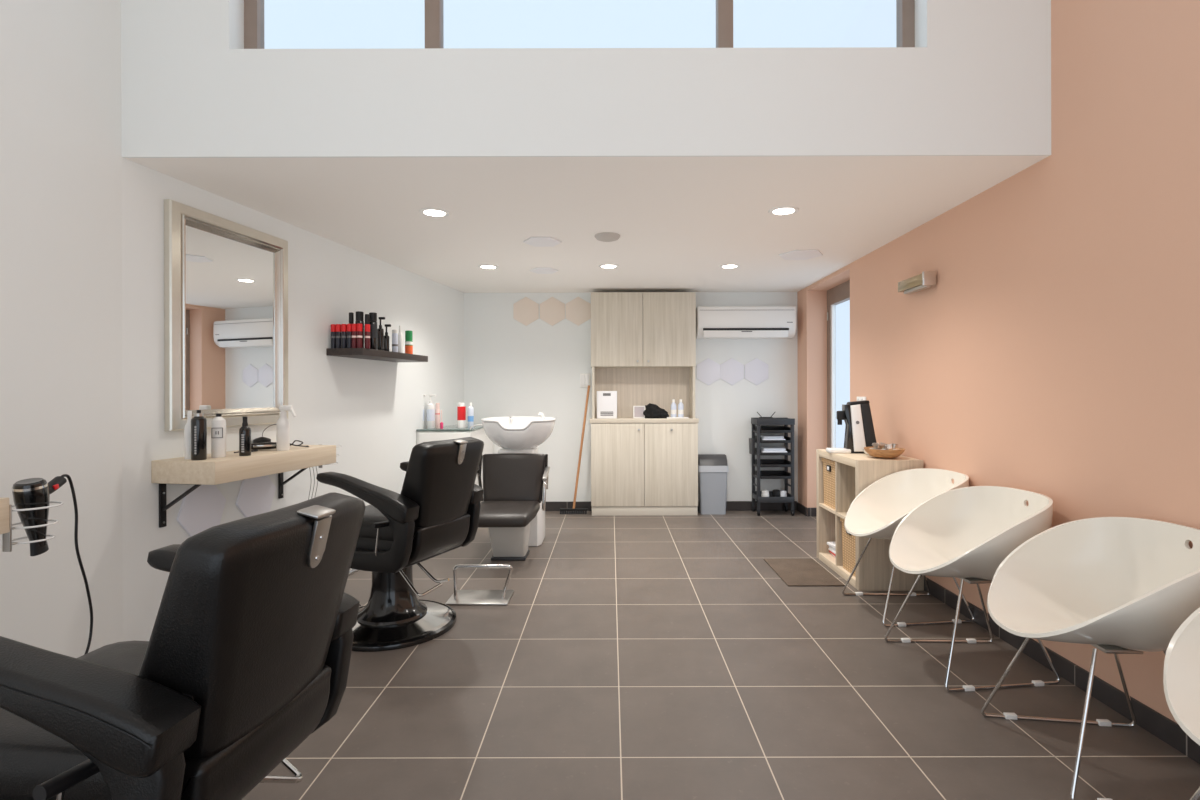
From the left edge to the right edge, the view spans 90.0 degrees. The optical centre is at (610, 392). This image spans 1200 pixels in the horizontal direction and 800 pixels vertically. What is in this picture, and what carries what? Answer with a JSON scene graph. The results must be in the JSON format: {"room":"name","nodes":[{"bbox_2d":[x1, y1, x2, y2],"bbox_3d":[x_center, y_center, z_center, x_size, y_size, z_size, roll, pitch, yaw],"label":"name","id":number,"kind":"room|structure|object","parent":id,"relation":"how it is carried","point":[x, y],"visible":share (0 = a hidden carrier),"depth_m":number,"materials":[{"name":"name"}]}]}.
{"room":"salon","nodes":[
{"label":"salon","id":0,"kind":"room"},
{"bbox_2d":[0,0,122,657],"bbox_3d":[-2.327,-0.885,0.560,0.220,4.300,4.320,0,0,0],"label":"wall","id":1,"kind":"structure","parent":0,"point":[61,133],"depth_m":2.42,"materials":[{"name":"white paint"}]},
{"bbox_2d":[0,498,8,533],"bbox_3d":[-2.031,0.486,1.399,0.364,0.328,0.897,0,0,0],"label":"wooden wall shelf","id":2,"kind":"object","parent":1,"relation":"attached to","point":[4,502],"visible":1,"depth_m":1.83,"materials":[{"name":"brown wood"}]},
{"bbox_2d":[2,501,62,551],"bbox_3d":[-1.861,0.417,1.932,0.146,0.145,0.146,0,0,45],"label":"holder","id":3,"kind":"object","parent":2,"relation":"attached to","point":[7,542],"visible":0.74,"depth_m":1.88,"materials":[{"name":"white metal"}]},
{"bbox_2d":[12,474,92,654],"bbox_3d":[-1.910,0.694,2.047,0.104,0.838,0.366,0,0,-20],"label":"hair dryer","id":4,"kind":"object","parent":3,"relation":"hanging from","point":[31,492],"visible":0.92,"depth_m":1.93,"materials":[{"name":"black plastic"}]},
{"bbox_2d":[122,157,463,641],"bbox_3d":[-1.995,0.047,4.619,0.263,2.435,3.889,0,0,9],"label":"wall","id":5,"kind":"structure","parent":0,"point":[373,409],"depth_m":3.91,"materials":[{"name":"white paint"}]},
{"bbox_2d":[177,485,225,535],"bbox_3d":[-2.134,0.610,3.138,0.014,0.284,0.300,0,0,10],"label":"panel","id":6,"kind":"object","parent":5,"relation":"attached to","point":[202,509],"visible":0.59,"depth_m":3.12,"materials":[{"name":"white plastic"}]},
{"bbox_2d":[164,199,287,430],"bbox_3d":[-2.083,-0.380,3.326,0.053,1.130,0.820,0,0,10],"label":"wall mirror","id":7,"kind":"object","parent":5,"relation":"attached to","point":[226,281],"visible":0.91,"depth_m":3.25,"materials":[{"name":"beige mirror"}]},
{"bbox_2d":[185,225,274,409],"bbox_3d":[-2.093,-0.380,3.328,0.006,0.950,0.640,0,0,10],"label":"mirror glass","id":8,"kind":"object","parent":7,"relation":"attached to","point":[230,279],"depth_m":3.29,"materials":[{"name":"white"}]},
{"bbox_2d":[151,445,335,527],"bbox_3d":[-1.939,0.485,3.276,0.349,0.328,0.910,0,0,10],"label":"wooden wall shelf","id":9,"kind":"object","parent":5,"relation":"attached to","point":[233,467],"visible":0.99,"depth_m":2.92,"materials":[{"name":"brown wood"}]},
{"bbox_2d":[184,411,191,458],"bbox_3d":[-2.054,0.204,2.926,0.044,0.235,0.044,0,0,0],"label":"bottle","id":10,"kind":"object","parent":9,"relation":"on","point":[187,429],"visible":0.73,"depth_m":2.91,"materials":[{"name":"white plastic"}]},
{"bbox_2d":[191,410,206,459],"bbox_3d":[-1.984,0.202,2.890,0.064,0.240,0.066,0,0,0],"label":"bottle","id":11,"kind":"object","parent":9,"relation":"on","point":[198,422],"visible":1,"depth_m":2.87,"materials":[{"name":"black plastic"}]},
{"bbox_2d":[211,414,225,457],"bbox_3d":[-1.963,0.212,3.004,0.063,0.218,0.065,0,0,-22],"label":"lotion bottle","id":12,"kind":"object","parent":9,"relation":"on","point":[218,424],"visible":1,"depth_m":2.98,"materials":[{"name":"white plastic"}]},
{"bbox_2d":[239,416,250,455],"bbox_3d":[-1.875,0.221,3.077,0.054,0.201,0.056,0,0,0],"label":"bottle","id":13,"kind":"object","parent":9,"relation":"on","point":[245,430],"visible":1,"depth_m":3.06,"materials":[{"name":"black"}]},
{"bbox_2d":[251,442,275,449],"bbox_3d":[-1.942,0.296,3.372,0.191,0.041,0.047,0,0,-35],"label":"hair clipper","id":14,"kind":"object","parent":9,"relation":"on","point":[265,445],"visible":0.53,"depth_m":3.35,"materials":[{"name":"black plastic"}]},
{"bbox_2d":[253,424,275,442],"bbox_3d":[-1.993,0.253,3.520,0.181,0.138,0.089,0,0,-22],"label":"wire stand","id":15,"kind":"object","parent":9,"relation":"on","point":[262,439],"visible":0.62,"depth_m":3.48,"materials":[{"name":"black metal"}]},
{"bbox_2d":[276,405,296,450],"bbox_3d":[-1.815,0.195,3.360,0.106,0.252,0.066,0,0,0],"label":"spray bottle","id":16,"kind":"object","parent":9,"relation":"on","point":[282,426],"visible":1,"depth_m":3.34,"materials":[{"name":"white plastic"}]},
{"bbox_2d":[236,475,275,516],"bbox_3d":[-2.070,0.600,3.507,0.014,0.284,0.300,0,0,10],"label":"panel","id":17,"kind":"object","parent":5,"relation":"attached to","point":[255,496],"visible":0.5,"depth_m":3.49,"materials":[{"name":"white fabric"}]},
{"bbox_2d":[326,348,427,361],"bbox_3d":[-1.750,-0.284,4.593,0.274,0.049,0.950,0,0,10],"label":"shelf","id":18,"kind":"object","parent":5,"relation":"attached to","point":[360,353],"visible":1,"depth_m":4.33,"materials":[{"name":"brown wood"}]},
{"bbox_2d":[331,324,335,347],"bbox_3d":[-1.927,-0.393,4.170,0.036,0.168,0.036,0,0,0],"label":"bottle","id":19,"kind":"object","parent":18,"relation":"on","point":[333,326],"visible":0.98,"depth_m":4.15,"materials":[{"name":"black plastic"}]},
{"bbox_2d":[336,324,340,347],"bbox_3d":[-1.889,-0.393,4.163,0.036,0.168,0.036,0,0,0],"label":"bottle","id":20,"kind":"object","parent":18,"relation":"on","point":[338,326],"visible":0.94,"depth_m":4.15,"materials":[{"name":"black plastic"}]},
{"bbox_2d":[341,324,346,347],"bbox_3d":[-1.847,-0.393,4.156,0.036,0.168,0.036,0,0,0],"label":"bottle","id":21,"kind":"object","parent":18,"relation":"on","point":[343,326],"visible":0.98,"depth_m":4.14,"materials":[{"name":"black plastic"}]},
{"bbox_2d":[347,324,351,347],"bbox_3d":[-1.805,-0.393,4.149,0.036,0.168,0.036,0,0,0],"label":"bottle","id":22,"kind":"object","parent":18,"relation":"on","point":[349,326],"visible":0.97,"depth_m":4.13,"materials":[{"name":"black plastic"}]},
{"bbox_2d":[352,324,356,347],"bbox_3d":[-1.769,-0.393,4.143,0.036,0.168,0.036,0,0,0],"label":"bottle","id":23,"kind":"object","parent":18,"relation":"on","point":[354,326],"visible":0.97,"depth_m":4.13,"materials":[{"name":"red plastic"}]},
{"bbox_2d":[355,311,363,347],"bbox_3d":[-1.763,-0.440,4.215,0.057,0.262,0.057,0,0,0],"label":"shampoo bottle","id":24,"kind":"object","parent":18,"relation":"on","point":[359,314],"visible":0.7,"depth_m":4.20,"materials":[{"name":"black plastic"}]},
{"bbox_2d":[357,324,361,347],"bbox_3d":[-1.730,-0.393,4.136,0.036,0.168,0.036,0,0,0],"label":"bottle","id":25,"kind":"object","parent":18,"relation":"on","point":[359,326],"visible":0.96,"depth_m":4.12,"materials":[{"name":"red plastic"}]},
{"bbox_2d":[364,314,369,347],"bbox_3d":[-1.715,-0.432,4.226,0.038,0.245,0.038,0,0,0],"label":"shampoo bottle","id":26,"kind":"object","parent":18,"relation":"on","point":[367,316],"visible":0.4,"depth_m":4.21,"materials":[{"name":"black"}]},
{"bbox_2d":[365,324,369,348],"bbox_3d":[-1.689,-0.393,4.166,0.036,0.168,0.036,0,0,0],"label":"bottle","id":27,"kind":"object","parent":18,"relation":"on","point":[367,326],"visible":1,"depth_m":4.15,"materials":[{"name":"red plastic"}]},
{"bbox_2d":[369,312,376,349],"bbox_3d":[-1.692,-0.440,4.273,0.057,0.262,0.057,0,0,0],"label":"shampoo bottle","id":28,"kind":"object","parent":18,"relation":"on","point":[373,316],"visible":0.84,"depth_m":4.25,"materials":[{"name":"black plastic"}]},
{"bbox_2d":[377,317,384,349],"bbox_3d":[-1.705,-0.437,4.457,0.057,0.255,0.047,0,0,0],"label":"pump bottle","id":29,"kind":"object","parent":18,"relation":"on","point":[380,331],"visible":0.86,"depth_m":4.44,"materials":[{"name":"black plastic"}]},
{"bbox_2d":[384,324,390,350],"bbox_3d":[-1.690,-0.414,4.539,0.055,0.210,0.043,0,0,0],"label":"pump bottle","id":30,"kind":"object","parent":18,"relation":"on","point":[386,337],"visible":0.84,"depth_m":4.52,"materials":[{"name":"black plastic"}]},
{"bbox_2d":[392,329,397,351],"bbox_3d":[-1.683,-0.402,4.678,0.044,0.185,0.044,0,0,0],"label":"tube","id":31,"kind":"object","parent":18,"relation":"on","point":[394,331],"visible":0.85,"depth_m":4.66,"materials":[{"name":"white plastic"}]},
{"bbox_2d":[398,325,402,352],"bbox_3d":[-1.669,-0.422,4.755,0.040,0.225,0.040,0,0,0],"label":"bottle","id":32,"kind":"object","parent":18,"relation":"on","point":[400,335],"visible":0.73,"depth_m":4.74,"materials":[{"name":"white plastic"}]},
{"bbox_2d":[405,330,412,353],"bbox_3d":[-1.652,-0.409,4.911,0.062,0.200,0.062,0,0,0],"label":"bottle","id":33,"kind":"object","parent":18,"relation":"on","point":[408,334],"visible":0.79,"depth_m":4.89,"materials":[{"name":"green plastic"}]},
{"bbox_2d":[121,0,1050,157],"bbox_3d":[-0.112,-2.057,2.820,4.215,1.965,0.200,0,0,0],"label":"wall","id":34,"kind":"structure","parent":0,"point":[975,80],"depth_m":2.72,"materials":[{"name":"white paint"}]},
{"bbox_2d":[244,0,914,48],"bbox_3d":[-0.149,-2.012,2.855,3.164,0.956,0.070,0,0,0],"label":"window","id":35,"kind":"structure","parent":34,"relation":"in","point":[253,9],"depth_m":2.83,"materials":[{"name":"brown metal"}]},
{"bbox_2d":[125,156,1047,292],"bbox_3d":[-0.070,-1.150,4.626,4.695,0.150,3.788,0,0,0],"label":"ceiling","id":36,"kind":"structure","parent":0,"point":[677,220],"depth_m":3.54,"materials":[{"name":"white paint"}]},
{"bbox_2d":[419,208,449,217],"bbox_3d":[-1.045,-1.070,3.563,0.176,0.006,0.176,0,0,0],"label":"recessed light","id":37,"kind":"object","parent":36,"relation":"in","point":[430,212],"visible":1,"depth_m":3.55,"materials":[{"name":"white plastic"}]},
{"bbox_2d":[424,210,444,215],"bbox_3d":[-1.045,-1.070,3.563,0.121,0.004,0.121,0,0,-15],"label":"diffuser","id":38,"kind":"object","parent":37,"relation":"attached to","point":[426,212],"depth_m":3.55,"materials":[{"name":"white plastic"}]},
{"bbox_2d":[478,264,498,268],"bbox_3d":[-1.037,-1.070,5.090,0.176,0.006,0.176,0,0,0],"label":"recessed light","id":39,"kind":"object","parent":36,"relation":"in","point":[484,266],"visible":1,"depth_m":5.07,"materials":[{"name":"white"}]},
{"bbox_2d":[523,237,561,246],"bbox_3d":[-0.482,-1.068,4.240,0.270,0.012,0.234,0,0,0],"label":"panel","id":40,"kind":"object","parent":36,"relation":"attached to","point":[534,241],"visible":1,"depth_m":4.22,"materials":[{"name":"white plastic"}]},
{"bbox_2d":[530,268,557,273],"bbox_3d":[-0.582,-1.068,5.240,0.250,0.012,0.216,0,0,0],"label":"panel","id":41,"kind":"object","parent":36,"relation":"attached to","point":[535,270],"visible":1,"depth_m":5.21,"materials":[{"name":"white"}]},
{"bbox_2d":[595,232,619,241],"bbox_3d":[-0.022,-1.060,4.100,0.176,0.030,0.176,0,0,0],"label":"smoke detector","id":42,"kind":"object","parent":36,"relation":"attached to","point":[605,236],"visible":1,"depth_m":4.05,"materials":[{"name":"grey plastic"}]},
{"bbox_2d":[599,264,618,268],"bbox_3d":[-0.016,-1.072,5.080,0.176,0.006,0.176,0,0,0],"label":"recessed light","id":43,"kind":"object","parent":36,"relation":"in","point":[605,266],"visible":1,"depth_m":5.08,"materials":[{"name":"white"}]},
{"bbox_2d":[719,264,739,268],"bbox_3d":[1.010,-1.074,5.090,0.176,0.006,0.176,0,0,0],"label":"recessed light","id":44,"kind":"object","parent":36,"relation":"in","point":[725,266],"visible":1,"depth_m":5.09,"materials":[{"name":"white"}]},
{"bbox_2d":[768,206,798,215],"bbox_3d":[1.022,-1.074,3.544,0.176,0.006,0.176,0,0,0],"label":"recessed light","id":45,"kind":"object","parent":36,"relation":"in","point":[783,210],"visible":1,"depth_m":3.53,"materials":[{"name":"white plastic"}]},
{"bbox_2d":[773,208,793,213],"bbox_3d":[1.022,-1.075,3.544,0.121,0.004,0.121,0,0,-15],"label":"diffuser","id":46,"kind":"object","parent":45,"relation":"attached to","point":[775,210],"depth_m":3.54,"materials":[{"name":"white plastic"}]},
{"bbox_2d":[779,250,822,259],"bbox_3d":[1.478,-1.072,4.660,0.340,0.012,0.294,0,0,0],"label":"panel","id":47,"kind":"object","parent":36,"relation":"attached to","point":[795,254],"visible":1,"depth_m":4.63,"materials":[{"name":"white plastic"}]},
{"bbox_2d":[464,292,797,501],"bbox_3d":[0.230,0.042,6.520,4.101,2.435,0.200,0,0,0],"label":"wall","id":48,"kind":"structure","parent":0,"point":[512,368],"depth_m":6.42,"materials":[{"name":"white paint"}]},
{"bbox_2d":[513,297,538,325],"bbox_3d":[-0.905,-0.873,6.414,0.270,0.312,0.012,0,0,0],"label":"panel","id":49,"kind":"object","parent":48,"relation":"attached to","point":[525,311],"visible":1,"depth_m":6.41,"materials":[{"name":"beige fabric"}]},
{"bbox_2d":[540,297,564,325],"bbox_3d":[-0.624,-0.874,6.414,0.270,0.312,0.012,0,0,0],"label":"panel","id":50,"kind":"object","parent":48,"relation":"attached to","point":[552,310],"visible":1,"depth_m":6.41,"materials":[{"name":"beige fabric"}]},
{"bbox_2d":[566,297,590,325],"bbox_3d":[-0.347,-0.874,6.414,0.270,0.312,0.012,0,0,0],"label":"panel","id":51,"kind":"object","parent":48,"relation":"attached to","point":[578,310],"visible":1,"depth_m":6.41,"materials":[{"name":"beige fabric"}]},
{"bbox_2d":[580,373,589,386],"bbox_3d":[-0.272,-0.134,6.412,0.110,0.150,0.015,0,0,0],"label":"wall switch","id":52,"kind":"object","parent":48,"relation":"attached to","point":[584,377],"visible":0.92,"depth_m":6.41,"materials":[{"name":"white plastic"}]},
{"bbox_2d":[545,501,796,510],"bbox_3d":[0.211,1.210,6.414,3.558,0.100,0.012,0,0,0],"label":"baseboard","id":53,"kind":"structure","parent":48,"relation":"attached to","point":[730,505],"depth_m":6.41,"materials":[{"name":"tile"}]},
{"bbox_2d":[697,358,719,384],"bbox_3d":[1.044,-0.227,6.414,0.253,0.292,0.012,0,0,0],"label":"panel","id":54,"kind":"object","parent":48,"relation":"attached to","point":[708,371],"visible":1,"depth_m":6.41,"materials":[{"name":"white plastic"}]},
{"bbox_2d":[720,358,743,384],"bbox_3d":[1.296,-0.228,6.414,0.253,0.292,0.012,0,0,0],"label":"panel","id":55,"kind":"object","parent":48,"relation":"attached to","point":[731,371],"visible":1,"depth_m":6.41,"materials":[{"name":"white plastic"}]},
{"bbox_2d":[696,306,795,338],"bbox_3d":[1.411,-0.738,6.306,1.024,0.330,0.229,0,0,0],"label":"air conditioner","id":56,"kind":"object","parent":48,"relation":"attached to","point":[712,322],"visible":0.98,"depth_m":6.20,"materials":[{"name":"white plastic"}]},
{"bbox_2d":[745,358,767,384],"bbox_3d":[1.560,-0.229,6.414,0.253,0.292,0.012,0,0,0],"label":"panel","id":57,"kind":"object","parent":48,"relation":"attached to","point":[756,370],"visible":1,"depth_m":6.41,"materials":[{"name":"white plastic"}]},
{"bbox_2d":[241,511,1199,799],"bbox_3d":[-0.047,1.310,2.460,5.100,0.100,8.120,0,0,0],"label":"floor","id":58,"kind":"structure","parent":0,"point":[627,657],"depth_m":2.46,"materials":[{"name":"grey tile"}]},
{"bbox_2d":[0,492,364,799],"bbox_3d":[-1.103,0.751,1.316,1.030,1.022,0.689,0,0,6],"label":"barber chair","id":59,"kind":"object","parent":58,"relation":"on","point":[247,653],"visible":1,"depth_m":1.07,"materials":[{"name":"black leather"}]},
{"bbox_2d":[0,641,148,799],"bbox_3d":[-1.041,0.695,1.303,0.550,0.135,0.480,0,0,6],"label":"seat cushion","id":60,"kind":"object","parent":59,"relation":"on","point":[31,755],"depth_m":1.07,"materials":[{"name":"black leather"}]},
{"bbox_2d":[297,505,335,567],"bbox_3d":[-0.617,0.304,1.259,0.049,0.127,0.068,0,0,6],"label":"bracket","id":61,"kind":"object","parent":59,"relation":"attached to","point":[317,520],"depth_m":1.24,"materials":[{"name":"silver metal"}]},
{"bbox_2d":[316,437,483,651],"bbox_3d":[-1.222,0.752,3.275,1.030,1.022,0.676,0,0,23],"label":"barber chair","id":62,"kind":"object","parent":58,"relation":"on","point":[436,512],"visible":0.86,"depth_m":3.03,"materials":[{"name":"black leather"}]},
{"bbox_2d":[359,505,393,540],"bbox_3d":[-1.163,0.695,3.250,0.550,0.135,0.480,0,0,23],"label":"seat cushion","id":63,"kind":"object","parent":62,"relation":"on","point":[372,514],"depth_m":3.02,"materials":[{"name":"black leather"}]},
{"bbox_2d":[453,439,467,463],"bbox_3d":[-0.771,0.304,3.083,0.049,0.127,0.068,0,0,23],"label":"socket","id":64,"kind":"object","parent":62,"relation":"attached to","point":[460,452],"depth_m":3.07,"materials":[{"name":"silver metal"}]},
{"bbox_2d":[416,423,492,501],"bbox_3d":[-1.494,0.795,5.900,0.500,0.937,1.036,0,0,0],"label":"base cabinet","id":65,"kind":"object","parent":58,"relation":"on","point":[448,432],"visible":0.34,"depth_m":5.40,"materials":[{"name":"white laminate"}]},
{"bbox_2d":[427,394,435,428],"bbox_3d":[-1.654,0.170,5.537,0.084,0.314,0.069,0,0,0],"label":"pump bottle","id":66,"kind":"object","parent":65,"relation":"on","point":[430,407],"visible":1,"depth_m":5.51,"materials":[{"name":"white plastic"}]},
{"bbox_2d":[435,403,439,427],"bbox_3d":[-1.606,0.209,5.569,0.044,0.235,0.044,0,0,0],"label":"bottle","id":67,"kind":"object","parent":65,"relation":"on","point":[437,410],"visible":0.98,"depth_m":5.55,"materials":[{"name":"pink plastic"}]},
{"bbox_2d":[457,403,465,427],"bbox_3d":[-1.392,0.209,5.601,0.077,0.235,0.077,0,0,0],"label":"spray can","id":68,"kind":"object","parent":65,"relation":"on","point":[461,408],"visible":0.98,"depth_m":5.57,"materials":[{"name":"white metal"}]},
{"bbox_2d":[468,403,473,427],"bbox_3d":[-1.300,0.208,5.569,0.057,0.235,0.057,0,0,0],"label":"bottle","id":69,"kind":"object","parent":65,"relation":"on","point":[470,408],"visible":0.93,"depth_m":5.54,"materials":[{"name":"white plastic"}]},
{"bbox_2d":[445,564,513,605],"bbox_3d":[-0.790,1.154,3.680,0.384,0.216,0.250,0,0,0],"label":"footrest","id":70,"kind":"object","parent":58,"relation":"on","point":[459,597],"visible":0.98,"depth_m":3.65,"materials":[{"name":"silver metal"}]},
{"bbox_2d":[470,412,555,560],"bbox_3d":[-0.815,0.714,4.740,0.757,1.096,1.041,0,0,-4],"label":"chair","id":71,"kind":"object","parent":58,"relation":"on","point":[515,479],"visible":0.9,"depth_m":4.73,"materials":[{"name":"white"}]},
{"bbox_2d":[478,501,539,526],"bbox_3d":[-0.785,0.895,4.470,0.474,0.116,0.479,0,0,0],"label":"seat cushion","id":72,"kind":"object","parent":71,"relation":"on","point":[492,513],"depth_m":4.31,"materials":[{"name":"black leather"}]},
{"bbox_2d":[481,412,555,449],"bbox_3d":[-0.764,0.323,5.000,0.618,0.315,0.499,0,0,0],"label":"basin","id":73,"kind":"object","parent":71,"relation":"in","point":[508,433],"depth_m":4.84,"materials":[{"name":"white ceramic"}]},
{"bbox_2d":[560,385,589,513],"bbox_3d":[-0.373,0.590,6.274,0.320,1.342,0.068,0,0,0],"label":"broom","id":74,"kind":"object","parent":58,"relation":"on","point":[573,510],"visible":1,"depth_m":6.27,"materials":[{"name":"brown wood"}]},
{"bbox_2d":[590,292,698,515],"bbox_3d":[0.344,0.113,6.270,1.115,2.292,0.298,0,0,0],"label":"tall cabinet","id":75,"kind":"object","parent":58,"relation":"on","point":[643,344],"visible":1,"depth_m":6.15,"materials":[{"name":"beige wood"}]},
{"bbox_2d":[633,406,644,417],"bbox_3d":[0.297,0.198,6.260,0.124,0.130,0.016,0,0,0],"label":"picture frame","id":76,"kind":"object","parent":75,"relation":"in","point":[638,411],"visible":0.96,"depth_m":6.25,"materials":[{"name":"white plastic"}]},
{"bbox_2d":[590,418,698,422],"bbox_3d":[0.344,0.285,6.279,1.115,0.044,0.279,0,0,0],"label":"countertop","id":77,"kind":"structure","parent":75,"relation":"on","point":[619,420],"depth_m":6.14,"materials":[{"name":"brown wood"}]},
{"bbox_2d":[597,391,616,418],"bbox_3d":[-0.040,0.122,6.229,0.210,0.285,0.062,0,0,0],"label":"price board","id":78,"kind":"object","parent":77,"relation":"on","point":[606,400],"visible":1,"depth_m":6.20,"materials":[{"name":"white paper"}]},
{"bbox_2d":[600,393,612,415],"bbox_3d":[-0.040,0.118,6.200,0.132,0.232,0.002,0,0,0],"label":"print","id":79,"kind":"object","parent":78,"relation":"attached to","point":[606,399],"depth_m":6.20,"materials":[{"name":"white paper"}]},
{"bbox_2d":[667,417,688,418],"bbox_3d":[0.691,0.256,6.215,0.220,0.012,0.100,0,0,0],"label":"tray","id":80,"kind":"object","parent":77,"relation":"on","point":[667,417],"visible":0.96,"depth_m":6.17,"materials":[{"name":"white plastic"}]},
{"bbox_2d":[671,399,676,416],"bbox_3d":[0.652,0.158,6.225,0.061,0.185,0.061,0,0,0],"label":"bottle","id":81,"kind":"object","parent":80,"relation":"on","point":[673,405],"visible":0.96,"depth_m":6.20,"materials":[{"name":"white plastic"}]},
{"bbox_2d":[678,399,683,416],"bbox_3d":[0.728,0.158,6.225,0.061,0.185,0.061,0,0,0],"label":"bottle","id":82,"kind":"object","parent":80,"relation":"on","point":[680,405],"visible":0.98,"depth_m":6.20,"materials":[{"name":"white plastic"}]},
{"bbox_2d":[643,403,668,418],"bbox_3d":[0.471,0.185,6.245,0.272,0.156,0.158,0,0,0],"label":"cloth","id":83,"kind":"object","parent":75,"relation":"in","point":[653,411],"visible":0.93,"depth_m":6.20,"materials":[{"name":"black fabric"}]},
{"bbox_2d":[698,454,727,513],"bbox_3d":[1.064,0.952,6.300,0.312,0.612,0.212,0,0,0],"label":"waste bin","id":84,"kind":"object","parent":58,"relation":"on","point":[712,468],"visible":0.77,"depth_m":6.21,"materials":[{"name":"grey plastic"}]},
{"bbox_2d":[749,418,794,515],"bbox_3d":[1.669,0.759,6.255,0.425,0.995,0.277,0,0,0],"label":"trolley","id":85,"kind":"object","parent":58,"relation":"on","point":[784,474],"visible":0.96,"depth_m":6.13,"materials":[{"name":"grey plastic"}]},
{"bbox_2d":[760,435,785,439],"bbox_3d":[1.676,0.469,6.232,0.240,0.053,0.164,0,0,0],"label":"folded towel","id":86,"kind":"object","parent":85,"relation":"in","point":[763,437],"visible":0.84,"depth_m":6.17,"materials":[{"name":"white fabric"}]},
{"bbox_2d":[751,418,794,424],"bbox_3d":[1.687,0.294,6.255,0.388,0.065,0.262,0,0,0],"label":"tray","id":87,"kind":"object","parent":85,"relation":"on","point":[754,421],"depth_m":6.12,"materials":[{"name":"grey plastic"}]},
{"bbox_2d":[752,491,793,502],"bbox_3d":[1.688,1.081,6.252,0.380,0.080,0.256,0,0,0],"label":"tray","id":88,"kind":"object","parent":85,"relation":"on","point":[756,495],"depth_m":6.12,"materials":[{"name":"grey plastic"}]},
{"bbox_2d":[760,447,787,452],"bbox_3d":[1.686,0.594,6.232,0.259,0.058,0.164,0,0,0],"label":"folded towel","id":89,"kind":"object","parent":85,"relation":"in","point":[763,449],"visible":0.91,"depth_m":6.17,"materials":[{"name":"white fabric"}]},
{"bbox_2d":[764,558,844,585],"bbox_3d":[1.338,1.252,4.213,0.370,0.009,0.630,0,0,0],"label":"floor mat","id":90,"kind":"object","parent":58,"relation":"on","point":[793,571],"visible":0.95,"depth_m":4.17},
{"bbox_2d":[816,449,923,590],"bbox_3d":[1.781,0.842,4.200,0.414,0.828,0.780,0,0,0],"label":"cube shelf","id":91,"kind":"object","parent":58,"relation":"on","point":[854,472],"visible":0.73,"depth_m":3.86,"materials":[{"name":"brown wood"}]},
{"bbox_2d":[821,457,834,508],"bbox_3d":[1.749,0.659,4.383,0.325,0.345,0.314,0,0,0],"label":"wicker basket","id":92,"kind":"object","parent":91,"relation":"on","point":[828,465],"visible":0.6,"depth_m":4.39,"materials":[{"name":"beige wicker"}]},
{"bbox_2d":[840,517,855,576],"bbox_3d":[1.750,1.034,4.017,0.325,0.345,0.314,0,0,0],"label":"wicker basket","id":93,"kind":"object","parent":91,"relation":"on","point":[848,540],"visible":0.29,"depth_m":4.05,"materials":[{"name":"beige wicker"}]},
{"bbox_2d":[826,400,876,453],"bbox_3d":[1.740,0.241,4.297,0.360,0.375,0.135,0,0,8],"label":"coffee machine","id":94,"kind":"object","parent":91,"relation":"on","point":[859,428],"visible":0.9,"depth_m":4.24,"materials":[{"name":"white plastic"}]},
{"bbox_2d":[826,448,850,452],"bbox_3d":[1.637,0.413,4.313,0.150,0.030,0.120,0,0,8],"label":"drip tray","id":95,"kind":"object","parent":94,"relation":"on","point":[831,450],"depth_m":4.26,"materials":[{"name":"white plastic"}]},
{"bbox_2d":[864,447,904,458],"bbox_3d":[1.801,0.396,3.950,0.252,0.064,0.252,0,0,0],"label":"wooden bowl","id":96,"kind":"object","parent":91,"relation":"on","point":[882,454],"visible":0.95,"depth_m":3.87,"materials":[{"name":"brown wood"}]},
{"bbox_2d":[842,468,973,626],"bbox_3d":[1.701,0.857,3.490,0.636,0.798,0.635,0,0,-3],"label":"tub chair","id":97,"kind":"object","parent":58,"relation":"on","point":[877,511],"visible":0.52,"depth_m":3.69,"materials":[{"name":"white plastic"}]},
{"bbox_2d":[884,486,1059,691],"bbox_3d":[1.646,0.857,2.790,0.636,0.798,0.635,0,0,-3],"label":"tub chair","id":98,"kind":"object","parent":58,"relation":"on","point":[965,534],"visible":0.89,"depth_m":2.93,"materials":[{"name":"white plastic"}]},
{"bbox_2d":[981,517,1199,799],"bbox_3d":[1.671,0.857,2.061,0.636,0.798,0.635,0,0,4],"label":"tub chair","id":99,"kind":"object","parent":58,"relation":"on","point":[1115,585],"visible":0.96,"depth_m":2.20,"materials":[{"name":"white plastic"}]},
{"bbox_2d":[1163,607,1199,799],"bbox_3d":[1.671,0.857,1.341,0.636,0.798,0.635,0,0,0],"label":"tub chair","id":100,"kind":"object","parent":58,"relation":"on","point":[1181,675],"visible":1,"depth_m":1.55,"materials":[{"name":"white plastic"}]},
{"bbox_2d":[797,0,1199,723],"bbox_3d":[2.138,-0.895,2.410,0.280,4.300,8.020,0,0,0],"label":"wall","id":101,"kind":"structure","parent":0,"point":[1053,351],"depth_m":2.59,"materials":[{"name":"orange paint"}]},
{"bbox_2d":[797,502,816,515],"bbox_3d":[2.097,1.211,6.261,0.212,0.088,0.319,0,0,0],"label":"baseboard","id":102,"kind":"structure","parent":101,"relation":"attached to","point":[801,508],"depth_m":6.11,"materials":[{"name":"tile"}]},
{"bbox_2d":[827,280,849,447],"bbox_3d":[2.228,0.106,5.514,0.074,2.297,1.198,0,0,0],"label":"door","id":103,"kind":"structure","parent":101,"relation":"in","point":[839,294],"depth_m":6.00,"materials":[{"name":"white glass"}]},
{"bbox_2d":[898,271,935,293],"bbox_3d":[1.953,-0.697,3.830,0.090,0.095,0.340,0,0,0],"label":"wall sconce","id":104,"kind":"object","parent":101,"relation":"attached to","point":[926,279],"visible":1,"depth_m":3.75,"materials":[{"name":"silver metal"}]},
{"bbox_2d":[924,577,1199,763],"bbox_3d":[1.997,1.212,1.708,0.012,0.088,6.615,0,0,0],"label":"baseboard","id":105,"kind":"structure","parent":101,"relation":"attached to","point":[1155,723],"depth_m":2.51,"materials":[{"name":"tile"}]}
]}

